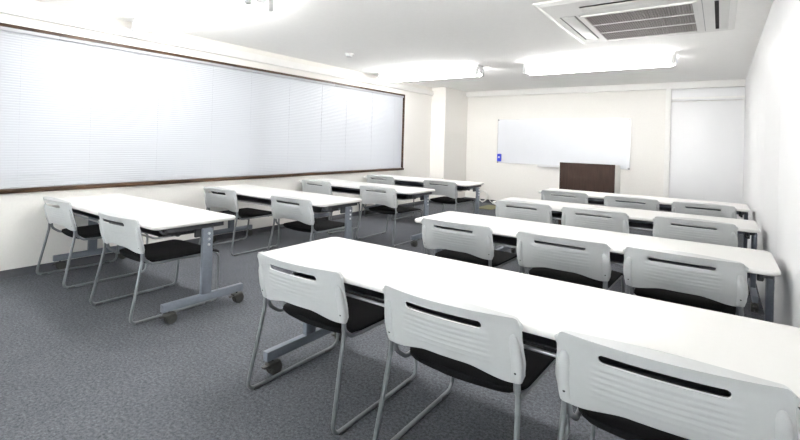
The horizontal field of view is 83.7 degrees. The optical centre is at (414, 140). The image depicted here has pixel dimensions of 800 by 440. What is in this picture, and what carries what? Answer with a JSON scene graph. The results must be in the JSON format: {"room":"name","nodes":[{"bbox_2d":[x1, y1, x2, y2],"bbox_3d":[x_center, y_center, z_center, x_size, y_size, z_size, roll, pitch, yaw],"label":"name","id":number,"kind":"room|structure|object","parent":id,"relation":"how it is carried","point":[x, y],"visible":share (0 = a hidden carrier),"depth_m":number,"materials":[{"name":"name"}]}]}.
{"room":"classroom","nodes":[
{"label":"classroom","id":0,"kind":"room"},
{"bbox_2d":[0,0,431,270],"bbox_3d":[-2.752,0.008,5.780,0.200,2.615,12.825,1,0,34],"label":"wall","id":1,"kind":"structure","parent":0,"point":[23,221],"depth_m":5.34,"materials":[{"name":"white paint"}]},
{"bbox_2d":[0,22,404,193],"bbox_3d":[-2.491,-0.242,6.085,0.195,1.562,7.833,1,0,34],"label":"window","id":2,"kind":"structure","parent":1,"relation":"in","point":[126,184],"depth_m":5.38,"materials":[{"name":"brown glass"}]},
{"bbox_2d":[0,26,59,188],"bbox_3d":[-4.097,-0.305,3.645,0.049,1.488,1.910,1,0,34],"label":"window blind","id":3,"kind":"object","parent":2,"relation":"attached to","point":[28,59],"visible":1,"depth_m":4.25,"materials":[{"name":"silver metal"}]},
{"bbox_2d":[54,37,233,185],"bbox_3d":[-3.018,-0.267,5.227,0.049,1.488,1.920,1,0,34],"label":"window blind","id":4,"kind":"object","parent":2,"relation":"attached to","point":[123,115],"visible":0.99,"depth_m":5.05,"materials":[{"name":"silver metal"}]},
{"bbox_2d":[229,67,334,176],"bbox_3d":[-1.935,-0.228,6.815,0.049,1.488,1.925,1,0,34],"label":"window blind","id":5,"kind":"object","parent":2,"relation":"attached to","point":[281,124],"visible":1,"depth_m":6.68,"materials":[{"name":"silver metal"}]},
{"bbox_2d":[332,84,403,170],"bbox_3d":[-0.828,-0.189,8.437,0.049,1.488,2.004,1,0,34],"label":"window blind","id":6,"kind":"object","parent":2,"relation":"attached to","point":[367,124],"visible":1,"depth_m":8.32,"materials":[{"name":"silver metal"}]},
{"bbox_2d":[0,200,423,278],"bbox_3d":[-2.998,1.270,5.279,0.012,0.075,11.770,1,0,34],"label":"baseboard","id":7,"kind":"structure","parent":1,"relation":"attached to","point":[27,270],"depth_m":4.75,"materials":[{"name":"grey plastic"}]},
{"bbox_2d":[0,1,433,95],"bbox_3d":[-2.912,-1.177,5.279,0.055,0.100,11.770,1,0,34],"label":"trim","id":8,"kind":"structure","parent":1,"relation":"attached to","point":[5,7],"depth_m":5.31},
{"bbox_2d":[0,201,763,439],"bbox_3d":[-0.369,1.425,4.113,6.272,0.100,13.225,1,0,34],"label":"floor","id":9,"kind":"structure","parent":0,"point":[72,368],"depth_m":2.60,"materials":[{"name":"grey carpet"}]},
{"bbox_2d":[36,197,147,288],"bbox_3d":[-3.105,0.915,4.334,0.656,0.768,0.760,1,0,33],"label":"chair","id":10,"kind":"object","parent":9,"relation":"on","point":[64,216],"visible":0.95,"depth_m":4.08,"materials":[{"name":"grey plastic"}]},
{"bbox_2d":[51,193,243,323],"bbox_3d":[-2.507,0.954,4.025,2.161,0.720,0.732,1,0,34],"label":"folding table","id":11,"kind":"object","parent":9,"relation":"on","point":[161,219],"visible":0.85,"depth_m":3.62,"materials":[{"name":"white laminate"}]},
{"bbox_2d":[73,210,193,236],"bbox_3d":[-2.551,0.668,3.952,1.830,0.090,0.270,1,0,34],"label":"shelf","id":12,"kind":"object","parent":11,"relation":"attached to","point":[153,232],"depth_m":3.61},
{"bbox_2d":[90,211,219,324],"bbox_3d":[-2.086,0.940,3.635,0.656,0.768,0.760,1,0,33],"label":"chair","id":13,"kind":"object","parent":9,"relation":"on","point":[129,236],"visible":0.98,"depth_m":3.46,"materials":[{"name":"grey plastic"}]},
{"bbox_2d":[199,187,279,255],"bbox_3d":[-2.161,0.948,5.555,0.656,0.768,0.760,1,0,32],"label":"chair","id":14,"kind":"object","parent":9,"relation":"on","point":[229,201],"visible":0.93,"depth_m":5.32,"materials":[{"name":"grey plastic"}]},
{"bbox_2d":[211,184,361,242],"bbox_3d":[-1.603,0.986,5.344,2.161,0.720,0.732,1,0,34],"label":"folding table","id":15,"kind":"object","parent":9,"relation":"on","point":[321,203],"visible":0.48,"depth_m":5.13,"materials":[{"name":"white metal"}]},
{"bbox_2d":[220,193,338,211],"bbox_3d":[-1.647,0.700,5.270,1.830,0.090,0.270,1,0,34],"label":"shelf","id":16,"kind":"object","parent":15,"relation":"attached to","point":[304,196],"depth_m":5.13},
{"bbox_2d":[267,195,352,250],"bbox_3d":[-1.137,0.973,4.918,0.656,0.768,0.760,1,0,33],"label":"chair","id":17,"kind":"object","parent":9,"relation":"on","point":[303,213],"visible":0.89,"depth_m":4.69,"materials":[{"name":"grey plastic"}]},
{"bbox_2d":[302,179,359,233],"bbox_3d":[-1.300,0.979,6.893,0.656,0.768,0.760,1,0,35],"label":"chair","id":18,"kind":"object","parent":9,"relation":"on","point":[326,188],"visible":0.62,"depth_m":6.58,"materials":[{"name":"grey plastic"}]},
{"bbox_2d":[247,252,417,435],"bbox_3d":[-0.428,0.981,2.503,0.656,0.768,0.760,1,0,34],"label":"chair","id":19,"kind":"object","parent":9,"relation":"on","point":[323,303],"visible":0.98,"depth_m":2.25,"materials":[{"name":"grey plastic"}]},
{"bbox_2d":[299,179,434,246],"bbox_3d":[-0.736,1.017,6.610,2.161,0.720,0.732,1,0,34],"label":"folding table","id":20,"kind":"object","parent":9,"relation":"on","point":[339,186],"visible":0.5,"depth_m":6.28,"materials":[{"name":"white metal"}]},
{"bbox_2d":[332,188,417,198],"bbox_3d":[-0.779,0.730,6.536,1.830,0.090,0.270,1,0,34],"label":"shelf","id":21,"kind":"object","parent":20,"relation":"attached to","point":[404,196],"depth_m":6.27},
{"bbox_2d":[356,185,421,246],"bbox_3d":[-0.335,1.002,6.234,0.656,0.768,0.760,1,0,34],"label":"chair","id":22,"kind":"object","parent":9,"relation":"on","point":[388,201],"visible":0.98,"depth_m":6.01,"materials":[{"name":"grey plastic"}]},
{"bbox_2d":[364,175,413,219],"bbox_3d":[-0.449,1.009,8.189,0.656,0.768,0.760,1,0,34],"label":"chair","id":23,"kind":"object","parent":9,"relation":"on","point":[389,180],"visible":0.44,"depth_m":7.90,"materials":[{"name":"grey plastic"}]},
{"bbox_2d":[364,175,483,213],"bbox_3d":[0.140,1.048,7.888,2.161,0.720,0.732,1,0,34],"label":"folding table","id":24,"kind":"object","parent":9,"relation":"on","point":[399,180],"visible":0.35,"depth_m":7.61,"materials":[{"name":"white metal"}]},
{"bbox_2d":[395,183,467,190],"bbox_3d":[0.096,0.761,7.815,1.830,0.090,0.270,1,0,34],"label":"shelf","id":25,"kind":"object","parent":24,"relation":"attached to","point":[461,188],"depth_m":7.84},
{"bbox_2d":[420,180,473,223],"bbox_3d":[0.567,1.034,7.443,0.656,0.768,0.760,1,0,34],"label":"chair","id":26,"kind":"object","parent":9,"relation":"on","point":[450,194],"visible":0.82,"depth_m":7.19,"materials":[{"name":"grey plastic"}]},
{"bbox_2d":[421,217,516,267],"bbox_3d":[0.481,1.013,3.747,0.656,0.768,0.760,1,0,34],"label":"chair","id":27,"kind":"object","parent":9,"relation":"on","point":[477,247],"visible":0.88,"depth_m":3.49,"materials":[{"name":"grey plastic"}]},
{"bbox_2d":[373,284,569,439],"bbox_3d":[0.287,0.999,2.012,0.656,0.768,0.760,1,0,34],"label":"chair","id":28,"kind":"object","parent":9,"relation":"on","point":[492,355],"visible":1,"depth_m":1.75,"materials":[{"name":"grey plastic"}]},
{"bbox_2d":[479,190,491,202],"bbox_3d":[1.913,1.324,10.182,1.068,0.290,0.133,1,0,39],"label":"coiled cable","id":29,"kind":"object","parent":9,"relation":"on","point":[481,190],"visible":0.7,"depth_m":10.41,"materials":[{"name":"white plastic"}]},
{"bbox_2d":[479,205,495,209],"bbox_3d":[1.625,1.454,9.673,0.360,0.008,0.650,1,0,34],"label":"floor mat","id":30,"kind":"object","parent":9,"relation":"on","point":[488,207],"visible":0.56,"depth_m":9.60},
{"bbox_2d":[494,200,552,253],"bbox_3d":[1.324,1.043,5.054,0.656,0.768,0.760,1,0,34],"label":"chair","id":31,"kind":"object","parent":9,"relation":"on","point":[543,214],"visible":0.54,"depth_m":4.75,"materials":[{"name":"grey plastic"}]},
{"bbox_2d":[261,237,799,409],"bbox_3d":[0.300,1.023,2.102,2.426,0.720,0.732,1,0,34],"label":"folding table","id":32,"kind":"object","parent":9,"relation":"on","point":[545,307],"visible":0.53,"depth_m":1.80,"materials":[{"name":"white laminate"}]},
{"bbox_2d":[293,271,730,397],"bbox_3d":[0.257,0.737,2.029,2.095,0.090,0.270,1,0,34],"label":"shelf","id":33,"kind":"object","parent":32,"relation":"attached to","point":[546,342],"depth_m":1.72,"materials":[{"name":"white laminate"}]},
{"bbox_2d":[541,190,587,223],"bbox_3d":[2.195,1.074,6.327,0.656,0.768,0.760,1,0,34],"label":"chair","id":34,"kind":"object","parent":9,"relation":"on","point":[582,198],"visible":0.42,"depth_m":6.02,"materials":[{"name":"grey plastic"}]},
{"bbox_2d":[516,231,624,292],"bbox_3d":[1.155,1.029,3.285,0.656,0.768,0.760,1,0,34],"label":"chair","id":35,"kind":"object","parent":9,"relation":"on","point":[591,266],"visible":0.89,"depth_m":3.02,"materials":[{"name":"grey plastic"}]},
{"bbox_2d":[558,162,620,224],"bbox_3d":[2.842,0.928,7.263,0.840,1.105,0.470,1,0,34],"label":"podium","id":36,"kind":"object","parent":9,"relation":"on","point":[605,178],"visible":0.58,"depth_m":7.06,"materials":[{"name":"brown wood"}]},
{"bbox_2d":[561,207,628,292],"bbox_3d":[1.925,1.058,4.642,0.656,0.768,0.760,1,0,34],"label":"chair","id":37,"kind":"object","parent":9,"relation":"on","point":[619,222],"visible":0.56,"depth_m":4.34,"materials":[{"name":"grey plastic"}]},
{"bbox_2d":[415,211,780,322],"bbox_3d":[1.172,1.054,3.374,2.426,0.720,0.732,1,0,34],"label":"folding table","id":38,"kind":"object","parent":9,"relation":"on","point":[762,263],"visible":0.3,"depth_m":3.09,"materials":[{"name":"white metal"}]},
{"bbox_2d":[437,227,715,269],"bbox_3d":[1.128,0.767,3.300,2.095,0.090,0.270,1,0,34],"label":"shelf","id":39,"kind":"object","parent":38,"relation":"attached to","point":[618,258],"depth_m":3.38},
{"bbox_2d":[492,197,759,312],"bbox_3d":[2.050,1.085,4.657,2.426,0.720,0.732,1,0,34],"label":"folding table","id":40,"kind":"object","parent":9,"relation":"on","point":[638,218],"visible":0.5,"depth_m":4.33,"materials":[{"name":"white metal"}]},
{"bbox_2d":[552,213,653,228],"bbox_3d":[2.007,0.798,4.583,2.095,0.090,0.270,1,0,34],"label":"shelf","id":41,"kind":"object","parent":40,"relation":"attached to","point":[647,225],"depth_m":4.48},
{"bbox_2d":[603,196,659,210],"bbox_3d":[2.854,1.090,5.809,0.656,0.768,0.760,1,0,34],"label":"chair","id":42,"kind":"object","parent":9,"relation":"on","point":[651,204],"visible":0.43,"depth_m":5.50,"materials":[{"name":"grey plastic"}]},
{"bbox_2d":[538,188,749,247],"bbox_3d":[2.932,1.116,5.943,2.426,0.720,0.732,1,0,34],"label":"folding table","id":43,"kind":"object","parent":9,"relation":"on","point":[594,198],"visible":0.2,"depth_m":5.71,"materials":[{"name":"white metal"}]},
{"bbox_2d":[588,201,671,210],"bbox_3d":[2.889,0.830,5.870,2.095,0.090,0.270,1,0,34],"label":"shelf","id":44,"kind":"object","parent":43,"relation":"attached to","point":[668,208],"depth_m":5.79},
{"bbox_2d":[554,330,799,439],"bbox_3d":[0.900,1.014,1.590,0.656,0.768,0.760,1,0,34],"label":"chair","id":45,"kind":"object","parent":9,"relation":"on","point":[625,404],"visible":0.99,"depth_m":1.31,"materials":[{"name":"grey plastic"}]},
{"bbox_2d":[623,246,748,316],"bbox_3d":[1.744,1.044,2.880,0.656,0.768,0.760,1,0,36],"label":"chair","id":46,"kind":"object","parent":9,"relation":"on","point":[724,289],"visible":0.87,"depth_m":2.62,"materials":[{"name":"grey plastic"}]},
{"bbox_2d":[653,216,737,246],"bbox_3d":[2.612,1.075,4.167,0.656,0.768,0.760,1,0,34],"label":"chair","id":47,"kind":"object","parent":9,"relation":"on","point":[725,234],"visible":0.6,"depth_m":3.87,"materials":[{"name":"grey plastic"}]},
{"bbox_2d":[671,201,736,218],"bbox_3d":[3.470,1.105,5.368,0.656,0.768,0.760,1,0,34],"label":"chair","id":48,"kind":"object","parent":9,"relation":"on","point":[726,211],"visible":0.41,"depth_m":5.07,"materials":[{"name":"grey plastic"}]},
{"bbox_2d":[33,0,772,91],"bbox_3d":[-0.293,-1.289,4.127,6.272,0.100,13.225,1,0,34],"label":"ceiling","id":49,"kind":"structure","parent":0,"point":[500,36],"depth_m":5.35,"materials":[{"name":"white paint"}]},
{"bbox_2d":[132,0,273,36],"bbox_3d":[-2.113,-1.210,4.303,2.000,0.158,0.268,1,0,34],"label":"ceiling light","id":50,"kind":"object","parent":49,"relation":"attached to","point":[197,9],"visible":1,"depth_m":4.23,"materials":[{"name":"white plastic"}]},
{"bbox_2d":[132,20,138,32],"bbox_3d":[-2.981,-1.212,4.766,0.044,0.118,0.052,1,0,34],"label":"socket","id":51,"kind":"object","parent":50,"relation":"attached to","point":[135,24],"depth_m":4.75,"materials":[{"name":"white plastic"}]},
{"bbox_2d":[153,29,159,36],"bbox_3d":[-2.859,-1.208,4.944,0.044,0.118,0.052,1,0,34],"label":"socket","id":52,"kind":"object","parent":50,"relation":"attached to","point":[155,31],"depth_m":4.93,"materials":[{"name":"white plastic"}]},
{"bbox_2d":[243,0,251,4],"bbox_3d":[-1.369,-1.173,3.660,0.044,0.118,0.052,1,0,34],"label":"socket","id":53,"kind":"object","parent":50,"relation":"attached to","point":[248,2],"depth_m":3.65,"materials":[{"name":"white plastic"}]},
{"bbox_2d":[266,0,273,11],"bbox_3d":[-1.247,-1.168,3.838,0.044,0.118,0.052,1,0,34],"label":"socket","id":54,"kind":"object","parent":50,"relation":"attached to","point":[269,3],"depth_m":3.82,"materials":[{"name":"white plastic"}]},
{"bbox_2d":[345,53,353,56],"bbox_3d":[-0.940,-1.221,6.420,0.124,0.049,0.124,1,0,34],"label":"smoke detector","id":55,"kind":"object","parent":49,"relation":"attached to","point":[346,54],"visible":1,"depth_m":6.39,"materials":[{"name":"white plastic"}]},
{"bbox_2d":[378,65,483,82],"bbox_3d":[0.228,-1.128,7.667,2.000,0.158,0.268,1,0,34],"label":"ceiling light","id":56,"kind":"object","parent":49,"relation":"attached to","point":[468,70],"visible":1,"depth_m":7.54,"materials":[{"name":"white plastic"}]},
{"bbox_2d":[523,51,676,75],"bbox_3d":[2.554,-1.069,6.339,2.000,0.158,0.268,1,0,34],"label":"ceiling light","id":57,"kind":"object","parent":49,"relation":"attached to","point":[664,59],"visible":1,"depth_m":6.22,"materials":[{"name":"white plastic"}]},
{"bbox_2d":[523,66,526,73],"bbox_3d":[1.686,-1.071,6.803,0.044,0.118,0.052,1,0,34],"label":"socket","id":58,"kind":"object","parent":57,"relation":"attached to","point":[524,67],"depth_m":6.78,"materials":[{"name":"white plastic"}]},
{"bbox_2d":[671,54,674,63],"bbox_3d":[3.299,-1.032,5.697,0.044,0.118,0.052,1,0,34],"label":"socket","id":59,"kind":"object","parent":57,"relation":"attached to","point":[672,55],"depth_m":5.67,"materials":[{"name":"white plastic"}]},
{"bbox_2d":[533,0,737,43],"bbox_3d":[2.140,-1.150,4.229,1.484,0.040,1.730,1,0,34],"label":"air conditioner","id":60,"kind":"object","parent":49,"relation":"attached to","point":[587,21],"visible":1,"depth_m":4.14,"materials":[{"name":"white plastic"}]},
{"bbox_2d":[580,1,700,40],"bbox_3d":[2.239,-1.134,4.368,0.917,0.014,1.110,1,0,34],"label":"grille","id":61,"kind":"object","parent":60,"relation":"attached to","point":[679,17],"depth_m":4.28,"materials":[{"name":"white plastic"}]},
{"bbox_2d":[429,87,467,199],"bbox_3d":[0.808,0.132,10.474,0.367,2.615,1.055,1,0,34],"label":"pillar","id":62,"kind":"structure","parent":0,"point":[449,107],"depth_m":10.13,"materials":[{"name":"beige paint"}]},
{"bbox_2d":[465,87,725,211],"bbox_3d":[3.377,0.198,9.442,6.172,2.615,0.150,1,0,34],"label":"wall","id":63,"kind":"structure","parent":0,"point":[645,109],"depth_m":9.63,"materials":[{"name":"white paint"}]},
{"bbox_2d":[429,197,495,204],"bbox_3d":[2.503,1.444,9.273,4.572,0.075,1.067,1,0,34],"label":"baseboard","id":64,"kind":"structure","parent":63,"relation":"attached to","point":[473,199],"depth_m":10.45,"materials":[{"name":"grey plastic"}]},
{"bbox_2d":[497,119,630,169],"bbox_3d":[3.058,0.066,9.516,2.800,1.035,0.094,1,0,34],"label":"whiteboard","id":65,"kind":"object","parent":63,"relation":"attached to","point":[539,142],"visible":0.9,"depth_m":9.47,"materials":[{"name":"plastic"}]},
{"bbox_2d":[497,154,501,160],"bbox_3d":[1.949,0.400,10.266,0.096,0.170,0.052,1,0,34],"label":"eraser","id":66,"kind":"object","parent":65,"relation":"attached to","point":[499,156],"visible":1,"depth_m":10.25,"materials":[{"name":"blue plastic"}]},
{"bbox_2d":[537,165,559,167],"bbox_3d":[2.970,0.564,9.546,0.680,0.034,0.064,1,0,34],"label":"tray","id":67,"kind":"object","parent":65,"relation":"on","point":[557,166],"depth_m":9.59,"materials":[{"name":"metal"}]},
{"bbox_2d":[466,79,745,96],"bbox_3d":[3.497,-1.046,9.248,5.405,0.123,0.085,1,0,34],"label":"trim","id":68,"kind":"structure","parent":63,"relation":"attached to","point":[736,82],"depth_m":8.85,"materials":[{"name":"white paint"}]},
{"bbox_2d":[663,89,671,211],"bbox_3d":[4.734,0.292,8.364,0.090,2.493,0.090,1,0,34],"label":"trim","id":69,"kind":"structure","parent":63,"relation":"attached to","point":[668,91],"depth_m":8.33,"materials":[{"name":"white paint"}]},
{"bbox_2d":[669,87,744,218],"bbox_3d":[5.236,0.308,8.035,1.110,2.485,0.066,1,0,34],"label":"door","id":70,"kind":"structure","parent":63,"relation":"in","point":[707,137],"depth_m":8.00,"materials":[{"name":"white paint"}]},
{"bbox_2d":[742,0,799,439],"bbox_3d":[2.152,0.129,2.417,0.150,2.615,12.825,1,0,34],"label":"wall","id":71,"kind":"structure","parent":0,"point":[771,170],"depth_m":3.16,"materials":[{"name":"white paint"}]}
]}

